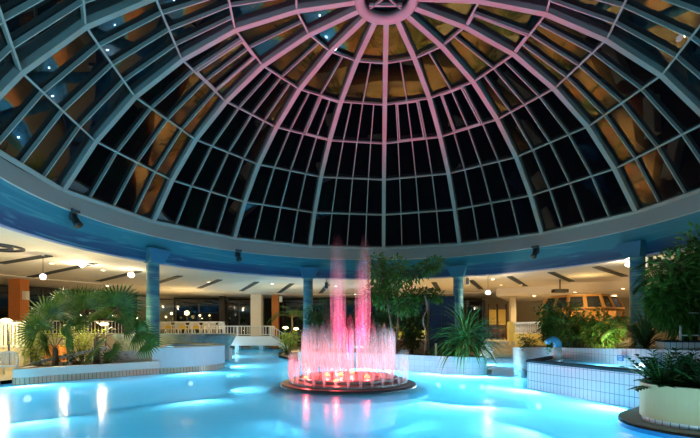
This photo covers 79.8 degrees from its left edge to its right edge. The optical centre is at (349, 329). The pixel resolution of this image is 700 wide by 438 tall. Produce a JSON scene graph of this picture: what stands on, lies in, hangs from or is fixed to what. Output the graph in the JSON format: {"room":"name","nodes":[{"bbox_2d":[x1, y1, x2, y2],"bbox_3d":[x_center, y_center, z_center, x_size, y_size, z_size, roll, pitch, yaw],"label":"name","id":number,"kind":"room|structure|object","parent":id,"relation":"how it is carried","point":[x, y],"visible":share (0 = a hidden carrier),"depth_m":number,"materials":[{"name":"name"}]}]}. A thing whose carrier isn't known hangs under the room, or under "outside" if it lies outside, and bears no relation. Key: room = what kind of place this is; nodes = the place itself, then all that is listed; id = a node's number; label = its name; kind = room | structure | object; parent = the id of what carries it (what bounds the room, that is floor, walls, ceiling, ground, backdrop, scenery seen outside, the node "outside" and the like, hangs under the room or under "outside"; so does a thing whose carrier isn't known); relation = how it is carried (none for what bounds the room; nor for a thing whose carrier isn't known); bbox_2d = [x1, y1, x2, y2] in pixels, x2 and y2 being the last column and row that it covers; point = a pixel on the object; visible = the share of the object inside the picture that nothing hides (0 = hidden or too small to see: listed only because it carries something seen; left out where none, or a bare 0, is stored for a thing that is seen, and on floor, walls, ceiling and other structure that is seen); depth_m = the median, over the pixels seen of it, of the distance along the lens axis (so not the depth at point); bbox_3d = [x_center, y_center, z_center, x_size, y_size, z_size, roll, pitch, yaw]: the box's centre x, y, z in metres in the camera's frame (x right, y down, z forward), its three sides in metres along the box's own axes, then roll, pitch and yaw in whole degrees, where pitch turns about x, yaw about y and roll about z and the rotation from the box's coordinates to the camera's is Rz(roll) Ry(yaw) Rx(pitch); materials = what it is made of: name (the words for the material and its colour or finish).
{"room":"indoor swimming pool","nodes":[
{"label":"indoor swimming pool","id":0,"kind":"room"},
{"bbox_2d":[3,334,118,356],"bbox_3d":[-19.176,1.050,32.662,17.678,1.400,13.551,0,0,-15],"label":"floor","id":1,"kind":"structure","parent":0,"point":[110,342],"depth_m":26.37,"materials":[{"name":"tile"}]},
{"bbox_2d":[3,320,121,335],"bbox_3d":[-17.250,-0.115,27.318,8.887,0.970,1.654,0,0,-27],"label":"terrace railing","id":2,"kind":"object","parent":1,"relation":"on","point":[107,326],"visible":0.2,"depth_m":27.09,"materials":[{"name":"white paint"}]},
{"bbox_2d":[164,323,175,332],"bbox_3d":[-13.163,-0.111,30.587,0.632,0.929,0.651,0,0,8],"label":"padded chair","id":3,"kind":"object","parent":1,"relation":"on","point":[168,326],"visible":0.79,"depth_m":30.34,"materials":[{"name":"yellow fabric"}]},
{"bbox_2d":[178,323,188,332],"bbox_3d":[-12.173,-0.111,30.587,0.632,0.929,0.651,0,0,-3],"label":"padded chair","id":4,"kind":"object","parent":1,"relation":"on","point":[181,326],"visible":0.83,"depth_m":30.34,"materials":[{"name":"yellow fabric"}]},
{"bbox_2d":[160,322,224,332],"bbox_3d":[-11.300,-0.125,29.750,4.800,0.950,0.070,0,0,0],"label":"terrace railing","id":5,"kind":"object","parent":1,"relation":"on","point":[160,322],"visible":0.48,"depth_m":29.71,"materials":[{"name":"metal"}]},
{"bbox_2d":[193,323,201,332],"bbox_3d":[-11.186,-0.111,30.587,0.632,0.929,0.651,0,0,-3],"label":"padded chair","id":6,"kind":"object","parent":1,"relation":"on","point":[195,325],"visible":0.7,"depth_m":30.35,"materials":[{"name":"yellow fabric"}]},
{"bbox_2d":[219,296,225,332],"bbox_3d":[-12.247,-0.800,40.200,0.500,5.000,0.500,0,0,0],"label":"pillar","id":7,"kind":"structure","parent":1,"relation":"on","point":[222,299],"depth_m":39.95,"materials":[{"name":"paint"}]},
{"bbox_2d":[0,348,662,437],"bbox_3d":[-1.650,1.750,21.300,23.900,0.001,37.800,0,0,0],"label":"pool water","id":8,"kind":"object","parent":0,"point":[244,398],"visible":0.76,"depth_m":9.33,"materials":[{"name":"liquid"}]},
{"bbox_2d":[0,227,695,298],"bbox_3d":[1.293,-3.280,14.772,63.000,0.100,63.000,0,0,0],"label":"ceiling","id":9,"kind":"structure","parent":0,"point":[230,285],"depth_m":27.59,"materials":[{"name":"paint"}]},
{"bbox_2d":[0,243,24,252],"bbox_3d":[-14.191,-3.300,16.673,2.000,0.060,2.000,0,0,0],"label":"ceiling vent","id":10,"kind":"object","parent":9,"relation":"in","point":[10,249],"visible":1,"depth_m":16.99,"materials":[{"name":"metal"}]},
{"bbox_2d":[0,255,52,263],"bbox_3d":[-15.384,-3.310,19.713,4.504,0.050,0.350,0,0,29],"label":"ceiling slot","id":11,"kind":"object","parent":9,"relation":"attached to","point":[39,256],"visible":1,"depth_m":19.56,"materials":[{"name":"metal"}]},
{"bbox_2d":[27,263,96,277],"bbox_3d":[-16.397,-3.310,23.516,9.051,0.050,0.350,0,0,37],"label":"ceiling slot","id":12,"kind":"object","parent":9,"relation":"attached to","point":[86,264],"visible":1,"depth_m":23.11,"materials":[{"name":"metal"}]},
{"bbox_2d":[96,271,141,281],"bbox_3d":[-14.506,-3.310,26.021,7.062,0.050,0.350,0,0,43],"label":"ceiling slot","id":13,"kind":"object","parent":9,"relation":"attached to","point":[134,272],"visible":1,"depth_m":25.78,"materials":[{"name":"metal"}]},
{"bbox_2d":[160,275,182,282],"bbox_3d":[-12.195,-3.310,27.793,0.350,0.050,5.534,0,0,-40],"label":"ceiling slot","id":14,"kind":"object","parent":9,"relation":"attached to","point":[177,276],"visible":0.64,"depth_m":26.95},
{"bbox_2d":[197,279,221,288],"bbox_3d":[-10.288,-3.310,30.395,0.350,0.050,6.528,0,0,-31],"label":"ceiling slot","id":15,"kind":"object","parent":9,"relation":"attached to","point":[217,280],"visible":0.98,"depth_m":29.65,"materials":[{"name":"metal"}]},
{"bbox_2d":[507,276,527,286],"bbox_3d":[11.590,-3.310,28.794,0.350,0.050,6.633,0,0,31],"label":"ceiling slot","id":16,"kind":"object","parent":9,"relation":"attached to","point":[512,278],"visible":1,"depth_m":28.10,"materials":[{"name":"metal"}]},
{"bbox_2d":[551,279,568,292],"bbox_3d":[13.799,-2.891,27.500,0.900,0.877,0.500,0,0,0],"label":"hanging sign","id":17,"kind":"object","parent":9,"relation":"attached to","point":[559,290],"visible":1,"depth_m":27.35,"materials":[{"name":"black metal"}]},
{"bbox_2d":[548,272,574,281],"bbox_3d":[13.354,-3.310,26.316,0.350,0.050,5.856,0,0,38],"label":"ceiling slot","id":18,"kind":"object","parent":9,"relation":"attached to","point":[551,273],"visible":1,"depth_m":25.78,"materials":[{"name":"metal"}]},
{"bbox_2d":[592,266,626,276],"bbox_3d":[14.923,-3.310,23.879,5.686,0.050,0.350,0,0,-44],"label":"ceiling slot","id":19,"kind":"object","parent":9,"relation":"attached to","point":[595,267],"visible":1,"depth_m":23.57,"materials":[{"name":"metal"}]},
{"bbox_2d":[0,0,699,249],"bbox_3d":[1.293,-8.555,14.772,24.599,6.835,24.599,0,0,0],"label":"ceiling","id":20,"kind":"structure","parent":0,"point":[16,68],"depth_m":16.20,"materials":[{"name":"paint"}]},
{"bbox_2d":[0,178,699,277],"bbox_3d":[1.293,-3.885,14.772,24.880,1.110,24.880,0,0,0],"label":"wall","id":21,"kind":"structure","parent":0,"point":[20,210],"depth_m":20.41,"materials":[{"name":"paint"}]},
{"bbox_2d":[69,208,82,227],"bbox_3d":[-10.366,-4.200,15.833,0.505,0.699,0.380,0,0,5],"label":"spotlight","id":22,"kind":"object","parent":21,"relation":"attached to","point":[73,217],"visible":0.98,"depth_m":15.73,"materials":[{"name":"black metal"}]},
{"bbox_2d":[235,249,241,261],"bbox_3d":[-6.295,-4.200,23.688,0.380,0.699,0.505,0,0,-40],"label":"spotlight","id":23,"kind":"object","parent":21,"relation":"attached to","point":[238,254],"visible":1,"depth_m":23.62,"materials":[{"name":"black metal"}]},
{"bbox_2d":[0,224,684,279],"bbox_3d":[1.293,-3.315,14.772,25.240,0.070,25.240,0,0,0],"label":"trim","id":24,"kind":"structure","parent":21,"relation":"attached to","point":[1,225],"depth_m":21.34,"materials":[{"name":"paint"}]},
{"bbox_2d":[0,157,699,259],"bbox_3d":[1.293,-4.870,14.772,24.900,0.860,24.900,0,0,0],"label":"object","id":25,"kind":"structure","parent":21,"relation":"on","point":[9,172],"depth_m":20.79,"materials":[{"name":"grey paint"}]},
{"bbox_2d":[531,245,538,258],"bbox_3d":[9.993,-4.200,22.606,0.505,0.699,0.380,0,0,-42],"label":"spotlight","id":26,"kind":"object","parent":21,"relation":"attached to","point":[535,251],"visible":1,"depth_m":22.54,"materials":[{"name":"black metal"}]},
{"bbox_2d":[0,345,699,434],"bbox_3d":[1.293,1.750,14.772,62.600,0.240,62.600,0,0,0],"label":"floor","id":27,"kind":"structure","parent":0,"point":[632,415],"depth_m":8.17,"materials":[{"name":"tile"}]},
{"bbox_2d":[0,351,18,367],"bbox_3d":[-11.428,1.169,13.961,0.632,0.929,0.651,0,0,-34],"label":"garden chair","id":28,"kind":"object","parent":27,"relation":"on","point":[5,352],"visible":0.87,"depth_m":14.13,"materials":[{"name":"white plastic"}]},
{"bbox_2d":[0,321,26,370],"bbox_3d":[-15.791,0.640,16.700,5.718,1.980,0.200,0,0,0],"label":"slatted fence","id":29,"kind":"object","parent":27,"relation":"on","point":[5,345],"visible":0.56,"depth_m":16.64,"materials":[{"name":"white paint"}]},
{"bbox_2d":[8,279,28,335],"bbox_3d":[-21.355,-0.800,27.000,0.750,5.000,0.750,0,0,0],"label":"pillar","id":30,"kind":"structure","parent":27,"relation":"on","point":[17,306],"depth_m":26.63,"materials":[{"name":"orange paint"}]},
{"bbox_2d":[22,291,28,299],"bbox_3d":[-20.914,-2.218,26.907,0.430,0.550,0.286,0,0,0],"label":"loudspeaker","id":31,"kind":"object","parent":30,"relation":"attached to","point":[25,294],"visible":0.98,"depth_m":26.78,"materials":[{"name":"white paint"}]},
{"bbox_2d":[43,345,66,361],"bbox_3d":[-13.100,1.150,18.600,0.700,0.960,0.500,0,0,0],"label":"block","id":32,"kind":"object","parent":27,"relation":"on","point":[62,349],"visible":0.14,"depth_m":18.37,"materials":[{"name":"paint"}]},
{"bbox_2d":[12,360,159,384],"bbox_3d":[-9.937,1.560,16.244,4.689,0.620,4.835,0,0,-25],"label":"planter","id":33,"kind":"object","parent":27,"relation":"on","point":[27,374],"visible":0.84,"depth_m":14.80,"materials":[{"name":"tile"}]},
{"bbox_2d":[0,318,12,364],"bbox_3d":[-13.069,0.440,15.900,0.400,1.781,0.400,0,0,0],"label":"garden lamp","id":34,"kind":"object","parent":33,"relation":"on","point":[5,320],"visible":0.98,"depth_m":16.00,"materials":[{"name":"white"}]},
{"bbox_2d":[4,322,62,364],"bbox_3d":[-12.048,0.633,16.063,1.842,2.104,1.801,0,0,0],"label":"bushy plant","id":35,"kind":"object","parent":33,"relation":"in","point":[34,349],"visible":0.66,"depth_m":15.88,"materials":[{"name":"green plant"}]},
{"bbox_2d":[14,294,90,365],"bbox_3d":[-11.080,-0.045,15.467,2.584,2.850,2.246,0,0,-14],"label":"fan palm","id":36,"kind":"object","parent":33,"relation":"in","point":[40,316],"visible":1,"depth_m":15.59,"materials":[{"name":"green plant"}]},
{"bbox_2d":[30,346,107,364],"bbox_3d":[-11.011,1.006,16.494,2.532,0.707,0.160,0,0,-29],"label":"kerb","id":37,"kind":"object","parent":33,"relation":"on","point":[104,347],"visible":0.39,"depth_m":16.45,"materials":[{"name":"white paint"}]},
{"bbox_2d":[53,346,101,365],"bbox_3d":[-10.213,1.041,15.944,1.308,0.889,1.922,0,0,35],"label":"bushy plant","id":38,"kind":"object","parent":33,"relation":"in","point":[72,359],"visible":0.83,"depth_m":15.80,"materials":[{"name":"green plant"}]},
{"bbox_2d":[52,324,107,360],"bbox_3d":[-11.814,0.458,17.922,2.224,1.878,2.444,0,0,0],"label":"bushy plant","id":39,"kind":"object","parent":33,"relation":"in","point":[79,341],"visible":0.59,"depth_m":18.11,"materials":[{"name":"green plant"}]},
{"bbox_2d":[48,286,112,358],"bbox_3d":[-11.788,-0.300,18.206,3.366,3.350,0.656,0,0,0],"label":"fan palm","id":40,"kind":"object","parent":33,"relation":"in","point":[60,292],"visible":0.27,"depth_m":18.33,"materials":[{"name":"green plant"}]},
{"bbox_2d":[57,283,163,364],"bbox_3d":[-9.030,-0.209,16.124,4.644,3.272,2.495,0,0,34],"label":"fan palm","id":41,"kind":"object","parent":33,"relation":"in","point":[122,301],"visible":0.96,"depth_m":16.17,"materials":[{"name":"green plant"}]},
{"bbox_2d":[94,348,127,363],"bbox_3d":[-9.316,1.071,16.340,1.399,0.734,1.272,0,0,0],"label":"bushy plant","id":42,"kind":"object","parent":33,"relation":"in","point":[104,353],"visible":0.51,"depth_m":16.17,"materials":[{"name":"green plant"}]},
{"bbox_2d":[105,350,151,362],"bbox_3d":[-9.042,1.100,17.257,1.874,0.500,0.224,0,0,-9],"label":"wall","id":43,"kind":"structure","parent":33,"relation":"on","point":[132,356],"depth_m":17.16,"materials":[{"name":"white paint"}]},
{"bbox_2d":[144,247,171,348],"bbox_3d":[-9.527,-1.130,20.452,0.920,5.560,1.200,0,0,28],"label":"column","id":44,"kind":"structure","parent":27,"relation":"on","point":[154,257],"depth_m":20.27,"materials":[{"name":"blue paint"}]},
{"bbox_2d":[110,333,236,359],"bbox_3d":[-10.500,1.055,25.400,7.040,1.690,7.040,0,0,0],"label":"basin","id":45,"kind":"object","parent":27,"relation":"on","point":[226,339],"visible":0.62,"depth_m":22.85,"materials":[{"name":"teal tile"}]},
{"bbox_2d":[152,343,224,373],"bbox_3d":[-7.291,1.272,19.524,2.815,1.195,5.030,0,0,-17],"label":"tub","id":46,"kind":"object","parent":27,"relation":"on","point":[174,357],"visible":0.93,"depth_m":17.48,"materials":[{"name":"tile"}]},
{"bbox_2d":[251,294,262,348],"bbox_3d":[-8.578,-0.800,38.600,0.950,5.000,0.950,0,0,0],"label":"pillar","id":47,"kind":"structure","parent":27,"relation":"on","point":[256,299],"depth_m":38.12,"materials":[{"name":"paint"}]},
{"bbox_2d":[231,336,287,349],"bbox_3d":[-8.800,1.665,36.600,7.600,2.270,2.000,0,0,0],"label":"footbridge","id":48,"kind":"object","parent":27,"relation":"on","point":[261,341],"visible":0.48,"depth_m":35.60,"materials":[{"name":"white paint"}]},
{"bbox_2d":[204,326,274,335],"bbox_3d":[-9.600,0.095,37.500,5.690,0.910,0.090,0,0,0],"label":"bridge railing","id":49,"kind":"object","parent":48,"relation":"on","point":[215,326],"visible":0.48,"depth_m":37.48,"materials":[{"name":"white paint"}]},
{"bbox_2d":[271,326,283,340],"bbox_3d":[-5.875,0.597,35.700,1.640,1.905,0.090,0,0,0],"label":"bridge railing","id":50,"kind":"object","parent":48,"relation":"on","point":[272,327],"visible":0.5,"depth_m":35.68,"materials":[{"name":"white paint"}]},
{"bbox_2d":[272,295,278,347],"bbox_3d":[-6.978,-0.800,39.200,0.620,5.000,0.620,0,0,0],"label":"pillar","id":51,"kind":"structure","parent":27,"relation":"on","point":[275,302],"depth_m":38.89,"materials":[{"name":"orange paint"}]},
{"bbox_2d":[267,305,302,334],"bbox_3d":[-4.841,-0.270,34.468,4.090,3.867,3.965,0,0,0],"label":"palm","id":52,"kind":"object","parent":27,"relation":"on","point":[293,310],"visible":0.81,"depth_m":34.42,"materials":[{"name":"green plant"}]},
{"bbox_2d":[272,341,299,359],"bbox_3d":[-4.170,1.476,27.388,2.302,1.439,1.947,0,0,24],"label":"spiky plant","id":53,"kind":"object","parent":27,"relation":"on","point":[286,352],"visible":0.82,"depth_m":27.39,"materials":[{"name":"green plant"}]},
{"bbox_2d":[278,328,302,351],"bbox_3d":[-4.428,0.789,30.609,1.968,1.872,2.273,0,0,-27],"label":"bushy plant","id":54,"kind":"object","parent":27,"relation":"on","point":[288,339],"visible":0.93,"depth_m":30.30,"materials":[{"name":"green plant"}]},
{"bbox_2d":[300,266,319,349],"bbox_3d":[-2.605,-1.130,26.354,1.200,5.560,0.920,0,0,-19],"label":"column","id":55,"kind":"structure","parent":27,"relation":"on","point":[308,274],"depth_m":26.23,"materials":[{"name":"blue paint"}]},
{"bbox_2d":[313,345,362,348],"bbox_3d":[-0.900,1.420,31.200,3.800,0.420,3.800,0,0,0],"label":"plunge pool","id":56,"kind":"object","parent":27,"relation":"on","point":[332,346],"visible":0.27,"depth_m":30.57,"materials":[{"name":"tile"}]},
{"bbox_2d":[298,348,486,374],"bbox_3d":[1.984,1.455,21.389,9.231,0.790,10.422,0,0,0],"label":"planter","id":57,"kind":"object","parent":27,"relation":"on","point":[403,360],"visible":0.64,"depth_m":18.73,"materials":[{"name":"white tile"}]},
{"bbox_2d":[298,298,340,351],"bbox_3d":[-1.523,-0.302,22.558,2.473,3.035,2.449,0,0,-18],"label":"leafy shrub","id":58,"kind":"object","parent":57,"relation":"on","point":[322,339],"visible":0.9,"depth_m":22.37,"materials":[{"name":"green plant"}]},
{"bbox_2d":[325,312,365,351],"bbox_3d":[-0.159,0.146,21.902,2.234,2.245,3.043,0,0,6],"label":"leafy shrub","id":59,"kind":"object","parent":57,"relation":"on","point":[344,332],"visible":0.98,"depth_m":21.32,"materials":[{"name":"green plant"}]},
{"bbox_2d":[350,300,400,352],"bbox_3d":[1.232,-0.185,20.570,2.693,2.802,2.188,0,0,0],"label":"leafy shrub","id":60,"kind":"object","parent":57,"relation":"on","point":[383,326],"visible":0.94,"depth_m":20.29,"materials":[{"name":"green plant"}]},
{"bbox_2d":[359,250,446,353],"bbox_3d":[2.368,-1.185,18.795,4.045,4.760,2.354,0,0,8],"label":"tree","id":61,"kind":"object","parent":57,"relation":"on","point":[393,277],"visible":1,"depth_m":18.70,"materials":[{"name":"green plant"}]},
{"bbox_2d":[392,305,432,353],"bbox_3d":[3.029,-0.061,20.680,2.088,2.552,2.060,0,0,0],"label":"leafy shrub","id":62,"kind":"object","parent":57,"relation":"on","point":[409,330],"visible":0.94,"depth_m":20.39,"materials":[{"name":"green plant"}]},
{"bbox_2d":[422,296,427,354],"bbox_3d":[3.351,-0.166,18.700,0.247,2.721,0.070,0,0,0],"label":"stem","id":63,"kind":"object","parent":57,"relation":"on","point":[424,296],"visible":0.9,"depth_m":18.68,"materials":[{"name":"plant"}]},
{"bbox_2d":[423,300,508,374],"bbox_3d":[4.694,0.206,17.000,3.372,3.269,3.415,0,0,30],"label":"plant","id":64,"kind":"object","parent":57,"relation":"in","point":[467,335],"visible":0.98,"depth_m":16.67,"materials":[{"name":"green plant"}]},
{"bbox_2d":[445,309,505,349],"bbox_3d":[5.881,0.235,19.402,2.964,2.849,2.637,0,0,0],"label":"plant","id":65,"kind":"object","parent":57,"relation":"in","point":[485,325],"visible":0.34,"depth_m":19.42,"materials":[{"name":"green plant"}]},
{"bbox_2d":[389,340,426,349],"bbox_3d":[3.747,1.100,24.500,2.800,1.060,0.750,0,0,0],"label":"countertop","id":66,"kind":"structure","parent":27,"relation":"on","point":[398,347],"depth_m":24.20,"materials":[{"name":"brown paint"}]},
{"bbox_2d":[427,296,454,353],"bbox_3d":[4.438,0.000,20.520,1.210,3.260,0.820,0,0,0],"label":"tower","id":67,"kind":"object","parent":27,"relation":"on","point":[437,320],"visible":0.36,"depth_m":20.15,"materials":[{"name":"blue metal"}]},
{"bbox_2d":[447,265,466,343],"bbox_3d":[6.631,-1.130,25.765,1.200,5.560,0.920,0,0,26],"label":"column","id":68,"kind":"structure","parent":27,"relation":"on","point":[457,272],"depth_m":25.61,"materials":[{"name":"blue paint"}]},
{"bbox_2d":[480,339,494,358],"bbox_3d":[7.454,1.045,22.984,0.690,1.171,0.734,0,0,-23],"label":"deck chair","id":69,"kind":"object","parent":27,"relation":"on","point":[490,351],"visible":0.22,"depth_m":22.91,"materials":[{"name":"white paint"}]},
{"bbox_2d":[524,345,654,348],"bbox_3d":[12.950,1.340,16.800,11.100,0.820,17.600,0,0,0],"label":"floor","id":70,"kind":"structure","parent":27,"relation":"on","point":[524,345],"depth_m":23.59,"materials":[{"name":"tile"}]},
{"bbox_2d":[517,332,538,350],"bbox_3d":[7.923,0.555,18.616,1.066,0.929,1.231,0,0,33],"label":"leafy bush","id":71,"kind":"object","parent":70,"relation":"in","point":[526,344],"visible":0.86,"depth_m":18.60,"materials":[{"name":"green plant"}]},
{"bbox_2d":[533,300,565,346],"bbox_3d":[9.289,-0.224,19.544,1.764,2.414,1.574,0,0,0],"label":"leafy bush","id":72,"kind":"object","parent":70,"relation":"on","point":[542,330],"visible":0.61,"depth_m":19.42,"materials":[{"name":"green plant"}]},
{"bbox_2d":[540,334,574,355],"bbox_3d":[7.337,0.559,14.682,1.106,0.888,1.269,0,0,0],"label":"leafy bush","id":73,"kind":"object","parent":70,"relation":"in","point":[565,342],"visible":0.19,"depth_m":14.62,"materials":[{"name":"green plant"}]},
{"bbox_2d":[543,298,584,347],"bbox_3d":[9.452,-0.200,18.384,2.022,2.367,1.967,0,0,0],"label":"leafy bush","id":74,"kind":"object","parent":70,"relation":"on","point":[566,307],"visible":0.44,"depth_m":18.43,"materials":[{"name":"green plant"}]},
{"bbox_2d":[548,311,588,347],"bbox_3d":[9.024,0.069,16.817,1.790,1.854,1.967,0,0,11],"label":"leafy bush","id":75,"kind":"object","parent":70,"relation":"on","point":[566,330],"visible":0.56,"depth_m":16.84,"materials":[{"name":"green plant"}]},
{"bbox_2d":[559,334,607,347],"bbox_3d":[7.657,0.572,13.800,1.306,0.935,1.080,0,0,0],"label":"leafy bush","id":76,"kind":"object","parent":70,"relation":"on","point":[576,340],"visible":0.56,"depth_m":13.76,"materials":[{"name":"green plant"}]},
{"bbox_2d":[566,302,611,347],"bbox_3d":[9.216,-0.027,16.090,1.628,2.024,1.628,0,0,40],"label":"leafy bush","id":77,"kind":"object","parent":70,"relation":"on","point":[591,322],"visible":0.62,"depth_m":15.91,"materials":[{"name":"green plant"}]},
{"bbox_2d":[578,312,632,348],"bbox_3d":[9.408,0.167,15.582,1.722,1.773,1.764,0,0,-44],"label":"leafy bush","id":78,"kind":"object","parent":70,"relation":"on","point":[610,338],"visible":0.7,"depth_m":15.40,"materials":[{"name":"green plant"}]},
{"bbox_2d":[594,316,659,348],"bbox_3d":[9.378,0.265,14.019,2.199,1.411,2.373,0,0,0],"label":"palm","id":79,"kind":"object","parent":70,"relation":"on","point":[630,339],"visible":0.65,"depth_m":14.00,"materials":[{"name":"green plant"}]},
{"bbox_2d":[612,308,676,348],"bbox_3d":[8.946,0.109,12.578,2.315,1.916,2.408,0,0,0],"label":"plant","id":80,"kind":"object","parent":70,"relation":"on","point":[648,333],"visible":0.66,"depth_m":12.54,"materials":[{"name":"green plant"}]},
{"bbox_2d":[630,239,699,298],"bbox_3d":[9.666,-0.689,11.714,3.277,3.306,3.046,0,0,-45],"label":"palm","id":81,"kind":"object","parent":70,"relation":"on","point":[635,290],"visible":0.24,"depth_m":11.64,"materials":[{"name":"green plant"}]},
{"bbox_2d":[637,221,699,340],"bbox_3d":[9.084,-0.951,10.870,3.017,3.858,1.756,0,0,-4],"label":"tree","id":82,"kind":"object","parent":70,"relation":"on","point":[675,295],"visible":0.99,"depth_m":10.68,"materials":[{"name":"green plant"}]},
{"bbox_2d":[652,340,699,367],"bbox_3d":[8.886,0.760,10.794,2.099,0.980,1.234,0,0,21],"label":"block","id":83,"kind":"object","parent":70,"relation":"on","point":[684,344],"visible":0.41,"depth_m":10.53,"materials":[{"name":"white tile"}]},
{"bbox_2d":[679,312,698,340],"bbox_3d":[8.786,-0.080,10.470,0.900,0.720,0.045,0,0,21],"label":"handrail","id":84,"kind":"object","parent":83,"relation":"on","point":[680,328],"visible":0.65,"depth_m":10.60,"materials":[{"name":"metal"}]},
{"bbox_2d":[513,347,699,407],"bbox_3d":[7.744,1.179,17.462,3.995,1.381,18.256,0,0,5],"label":"basin","id":85,"kind":"object","parent":27,"relation":"on","point":[594,374],"visible":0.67,"depth_m":11.19,"materials":[{"name":"white tile"}]},
{"bbox_2d":[545,336,563,360],"bbox_3d":[6.325,0.580,12.999,0.628,0.780,0.401,0,0,0],"label":"shower","id":86,"kind":"object","parent":85,"relation":"on","point":[557,344],"visible":0.94,"depth_m":12.89,"materials":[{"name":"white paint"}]},
{"bbox_2d":[545,359,662,371],"bbox_3d":[7.250,0.950,11.400,3.500,0.001,6.000,0,0,0],"label":"pool water","id":87,"kind":"object","parent":85,"relation":"in","point":[565,360],"depth_m":11.87,"materials":[{"name":"liquid"}]},
{"bbox_2d":[615,240,647,348],"bbox_3d":[12.819,-1.130,18.831,0.920,5.560,1.200,0,0,-19],"label":"column","id":88,"kind":"structure","parent":27,"relation":"on","point":[635,251],"depth_m":18.66,"materials":[{"name":"blue paint"}]},
{"bbox_2d":[639,379,699,435],"bbox_3d":[7.782,1.400,7.108,5.050,0.900,3.686,0,0,0],"label":"planter","id":89,"kind":"object","parent":27,"relation":"on","point":[677,407],"visible":0.64,"depth_m":7.01,"materials":[{"name":"paint"}]},
{"bbox_2d":[620,347,699,391],"bbox_3d":[5.548,0.688,7.542,1.296,0.774,1.408,0,0,0],"label":"plant","id":90,"kind":"object","parent":89,"relation":"on","point":[652,370],"visible":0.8,"depth_m":7.44,"materials":[{"name":"green plant"}]},
{"bbox_2d":[634,348,699,383],"bbox_3d":[6.237,0.698,7.861,1.435,0.761,1.591,0,0,-28],"label":"plant","id":91,"kind":"object","parent":89,"relation":"on","point":[683,367],"visible":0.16,"depth_m":7.90,"materials":[{"name":"green plant"}]},
{"bbox_2d":[659,355,699,386],"bbox_3d":[6.116,0.763,7.090,1.382,0.676,1.382,0,0,0],"label":"plant","id":92,"kind":"object","parent":89,"relation":"on","point":[694,368],"visible":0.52,"depth_m":7.14,"materials":[{"name":"green plant"}]},
{"bbox_2d":[137,294,699,344],"bbox_3d":[5.833,-0.775,19.312,52.920,5.050,52.920,0,0,0],"label":"wall","id":93,"kind":"structure","parent":0,"point":[525,312],"depth_m":40.86,"materials":[{"name":"paint"}]},
{"bbox_2d":[0,285,145,334],"bbox_3d":[-22.451,-1.380,32.536,0.970,3.860,14.010,0,0,35],"label":"window","id":94,"kind":"structure","parent":93,"relation":"in","point":[34,292],"depth_m":32.25,"materials":[{"name":"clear glass"}]},
{"bbox_2d":[160,297,218,332],"bbox_3d":[-15.464,-1.280,39.844,6.207,3.660,0.970,0,0,-18],"label":"window","id":95,"kind":"structure","parent":93,"relation":"in","point":[204,307],"depth_m":40.43,"materials":[{"name":"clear glass"}]},
{"bbox_2d":[226,299,250,335],"bbox_3d":[-10.878,-1.080,41.314,2.636,4.060,0.970,0,0,-5],"label":"window","id":96,"kind":"structure","parent":93,"relation":"in","point":[239,310],"depth_m":41.77,"materials":[{"name":"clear glass"}]},
{"bbox_2d":[263,298,410,343],"bbox_3d":[-1.389,-0.900,41.215,14.588,4.500,0.970,0,0,2],"label":"window","id":97,"kind":"structure","parent":93,"relation":"in","point":[345,306],"depth_m":41.72,"materials":[{"name":"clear glass"}]},
{"bbox_2d":[407,299,484,337],"bbox_3d":[9.232,-1.050,40.612,7.302,4.000,0.970,0,0,6],"label":"window","id":98,"kind":"structure","parent":93,"relation":"in","point":[474,304],"depth_m":40.76,"materials":[{"name":"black glass"}]},
{"bbox_2d":[389,338,654,354],"bbox_3d":[16.043,1.250,29.971,34.610,1.000,13.597,0,0,35],"label":"platform","id":99,"kind":"object","parent":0,"point":[504,339],"visible":0.06,"depth_m":27.60,"materials":[{"name":"stone"}]},
{"bbox_2d":[476,345,512,357],"bbox_3d":[9.450,1.350,27.000,2.300,0.760,1.400,0,0,0],"label":"wall","id":100,"kind":"structure","parent":99,"relation":"on","point":[508,352],"depth_m":26.75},
{"bbox_2d":[488,304,506,338],"bbox_3d":[13.093,-0.750,36.035,2.390,3.000,0.150,0,0,0],"label":"screen","id":101,"kind":"object","parent":99,"relation":"on","point":[501,315],"visible":0.66,"depth_m":35.96,"materials":[{"name":"paint"}]},
{"bbox_2d":[509,297,515,321],"bbox_3d":[13.202,-0.950,34.000,0.420,3.400,0.420,0,0,0],"label":"pillar","id":102,"kind":"structure","parent":99,"relation":"on","point":[512,300],"depth_m":33.79,"materials":[{"name":"paint"}]},
{"bbox_2d":[507,322,571,346],"bbox_3d":[11.543,0.600,25.395,0.712,2.300,5.367,0,0,-19],"label":"balustrade","id":103,"kind":"object","parent":99,"relation":"on","point":[512,335],"visible":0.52,"depth_m":26.96,"materials":[{"name":"yellow paint"}]},
{"bbox_2d":[541,294,624,341],"bbox_3d":[15.258,-0.770,27.515,4.941,3.040,2.880,0,0,20],"label":"kiosk","id":104,"kind":"object","parent":99,"relation":"on","point":[590,301],"visible":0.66,"depth_m":26.67,"materials":[{"name":"orange glass"}]},
{"bbox_2d":[496,280,656,301],"bbox_3d":[21.331,-2.990,28.035,9.740,0.680,26.689,0,0,-34],"label":"ceiling","id":105,"kind":"structure","parent":0,"point":[538,293],"depth_m":31.33,"materials":[{"name":"paint"}]},
{"bbox_3d":[-1.650,2.375,21.300,23.900,1.050,37.800,0,0,0],"label":"wall","id":106,"kind":"structure","parent":0,"visible":0},
{"bbox_2d":[618,416,699,437],"bbox_3d":[7.782,1.965,7.108,5.730,0.570,4.366,0,0,0],"label":"ledge","id":107,"kind":"object","parent":106,"relation":"attached to","point":[638,428],"visible":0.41,"depth_m":7.03,"materials":[{"name":"tile"}]},
{"label":"floor","id":108,"kind":"structure","parent":0,"visible":0},
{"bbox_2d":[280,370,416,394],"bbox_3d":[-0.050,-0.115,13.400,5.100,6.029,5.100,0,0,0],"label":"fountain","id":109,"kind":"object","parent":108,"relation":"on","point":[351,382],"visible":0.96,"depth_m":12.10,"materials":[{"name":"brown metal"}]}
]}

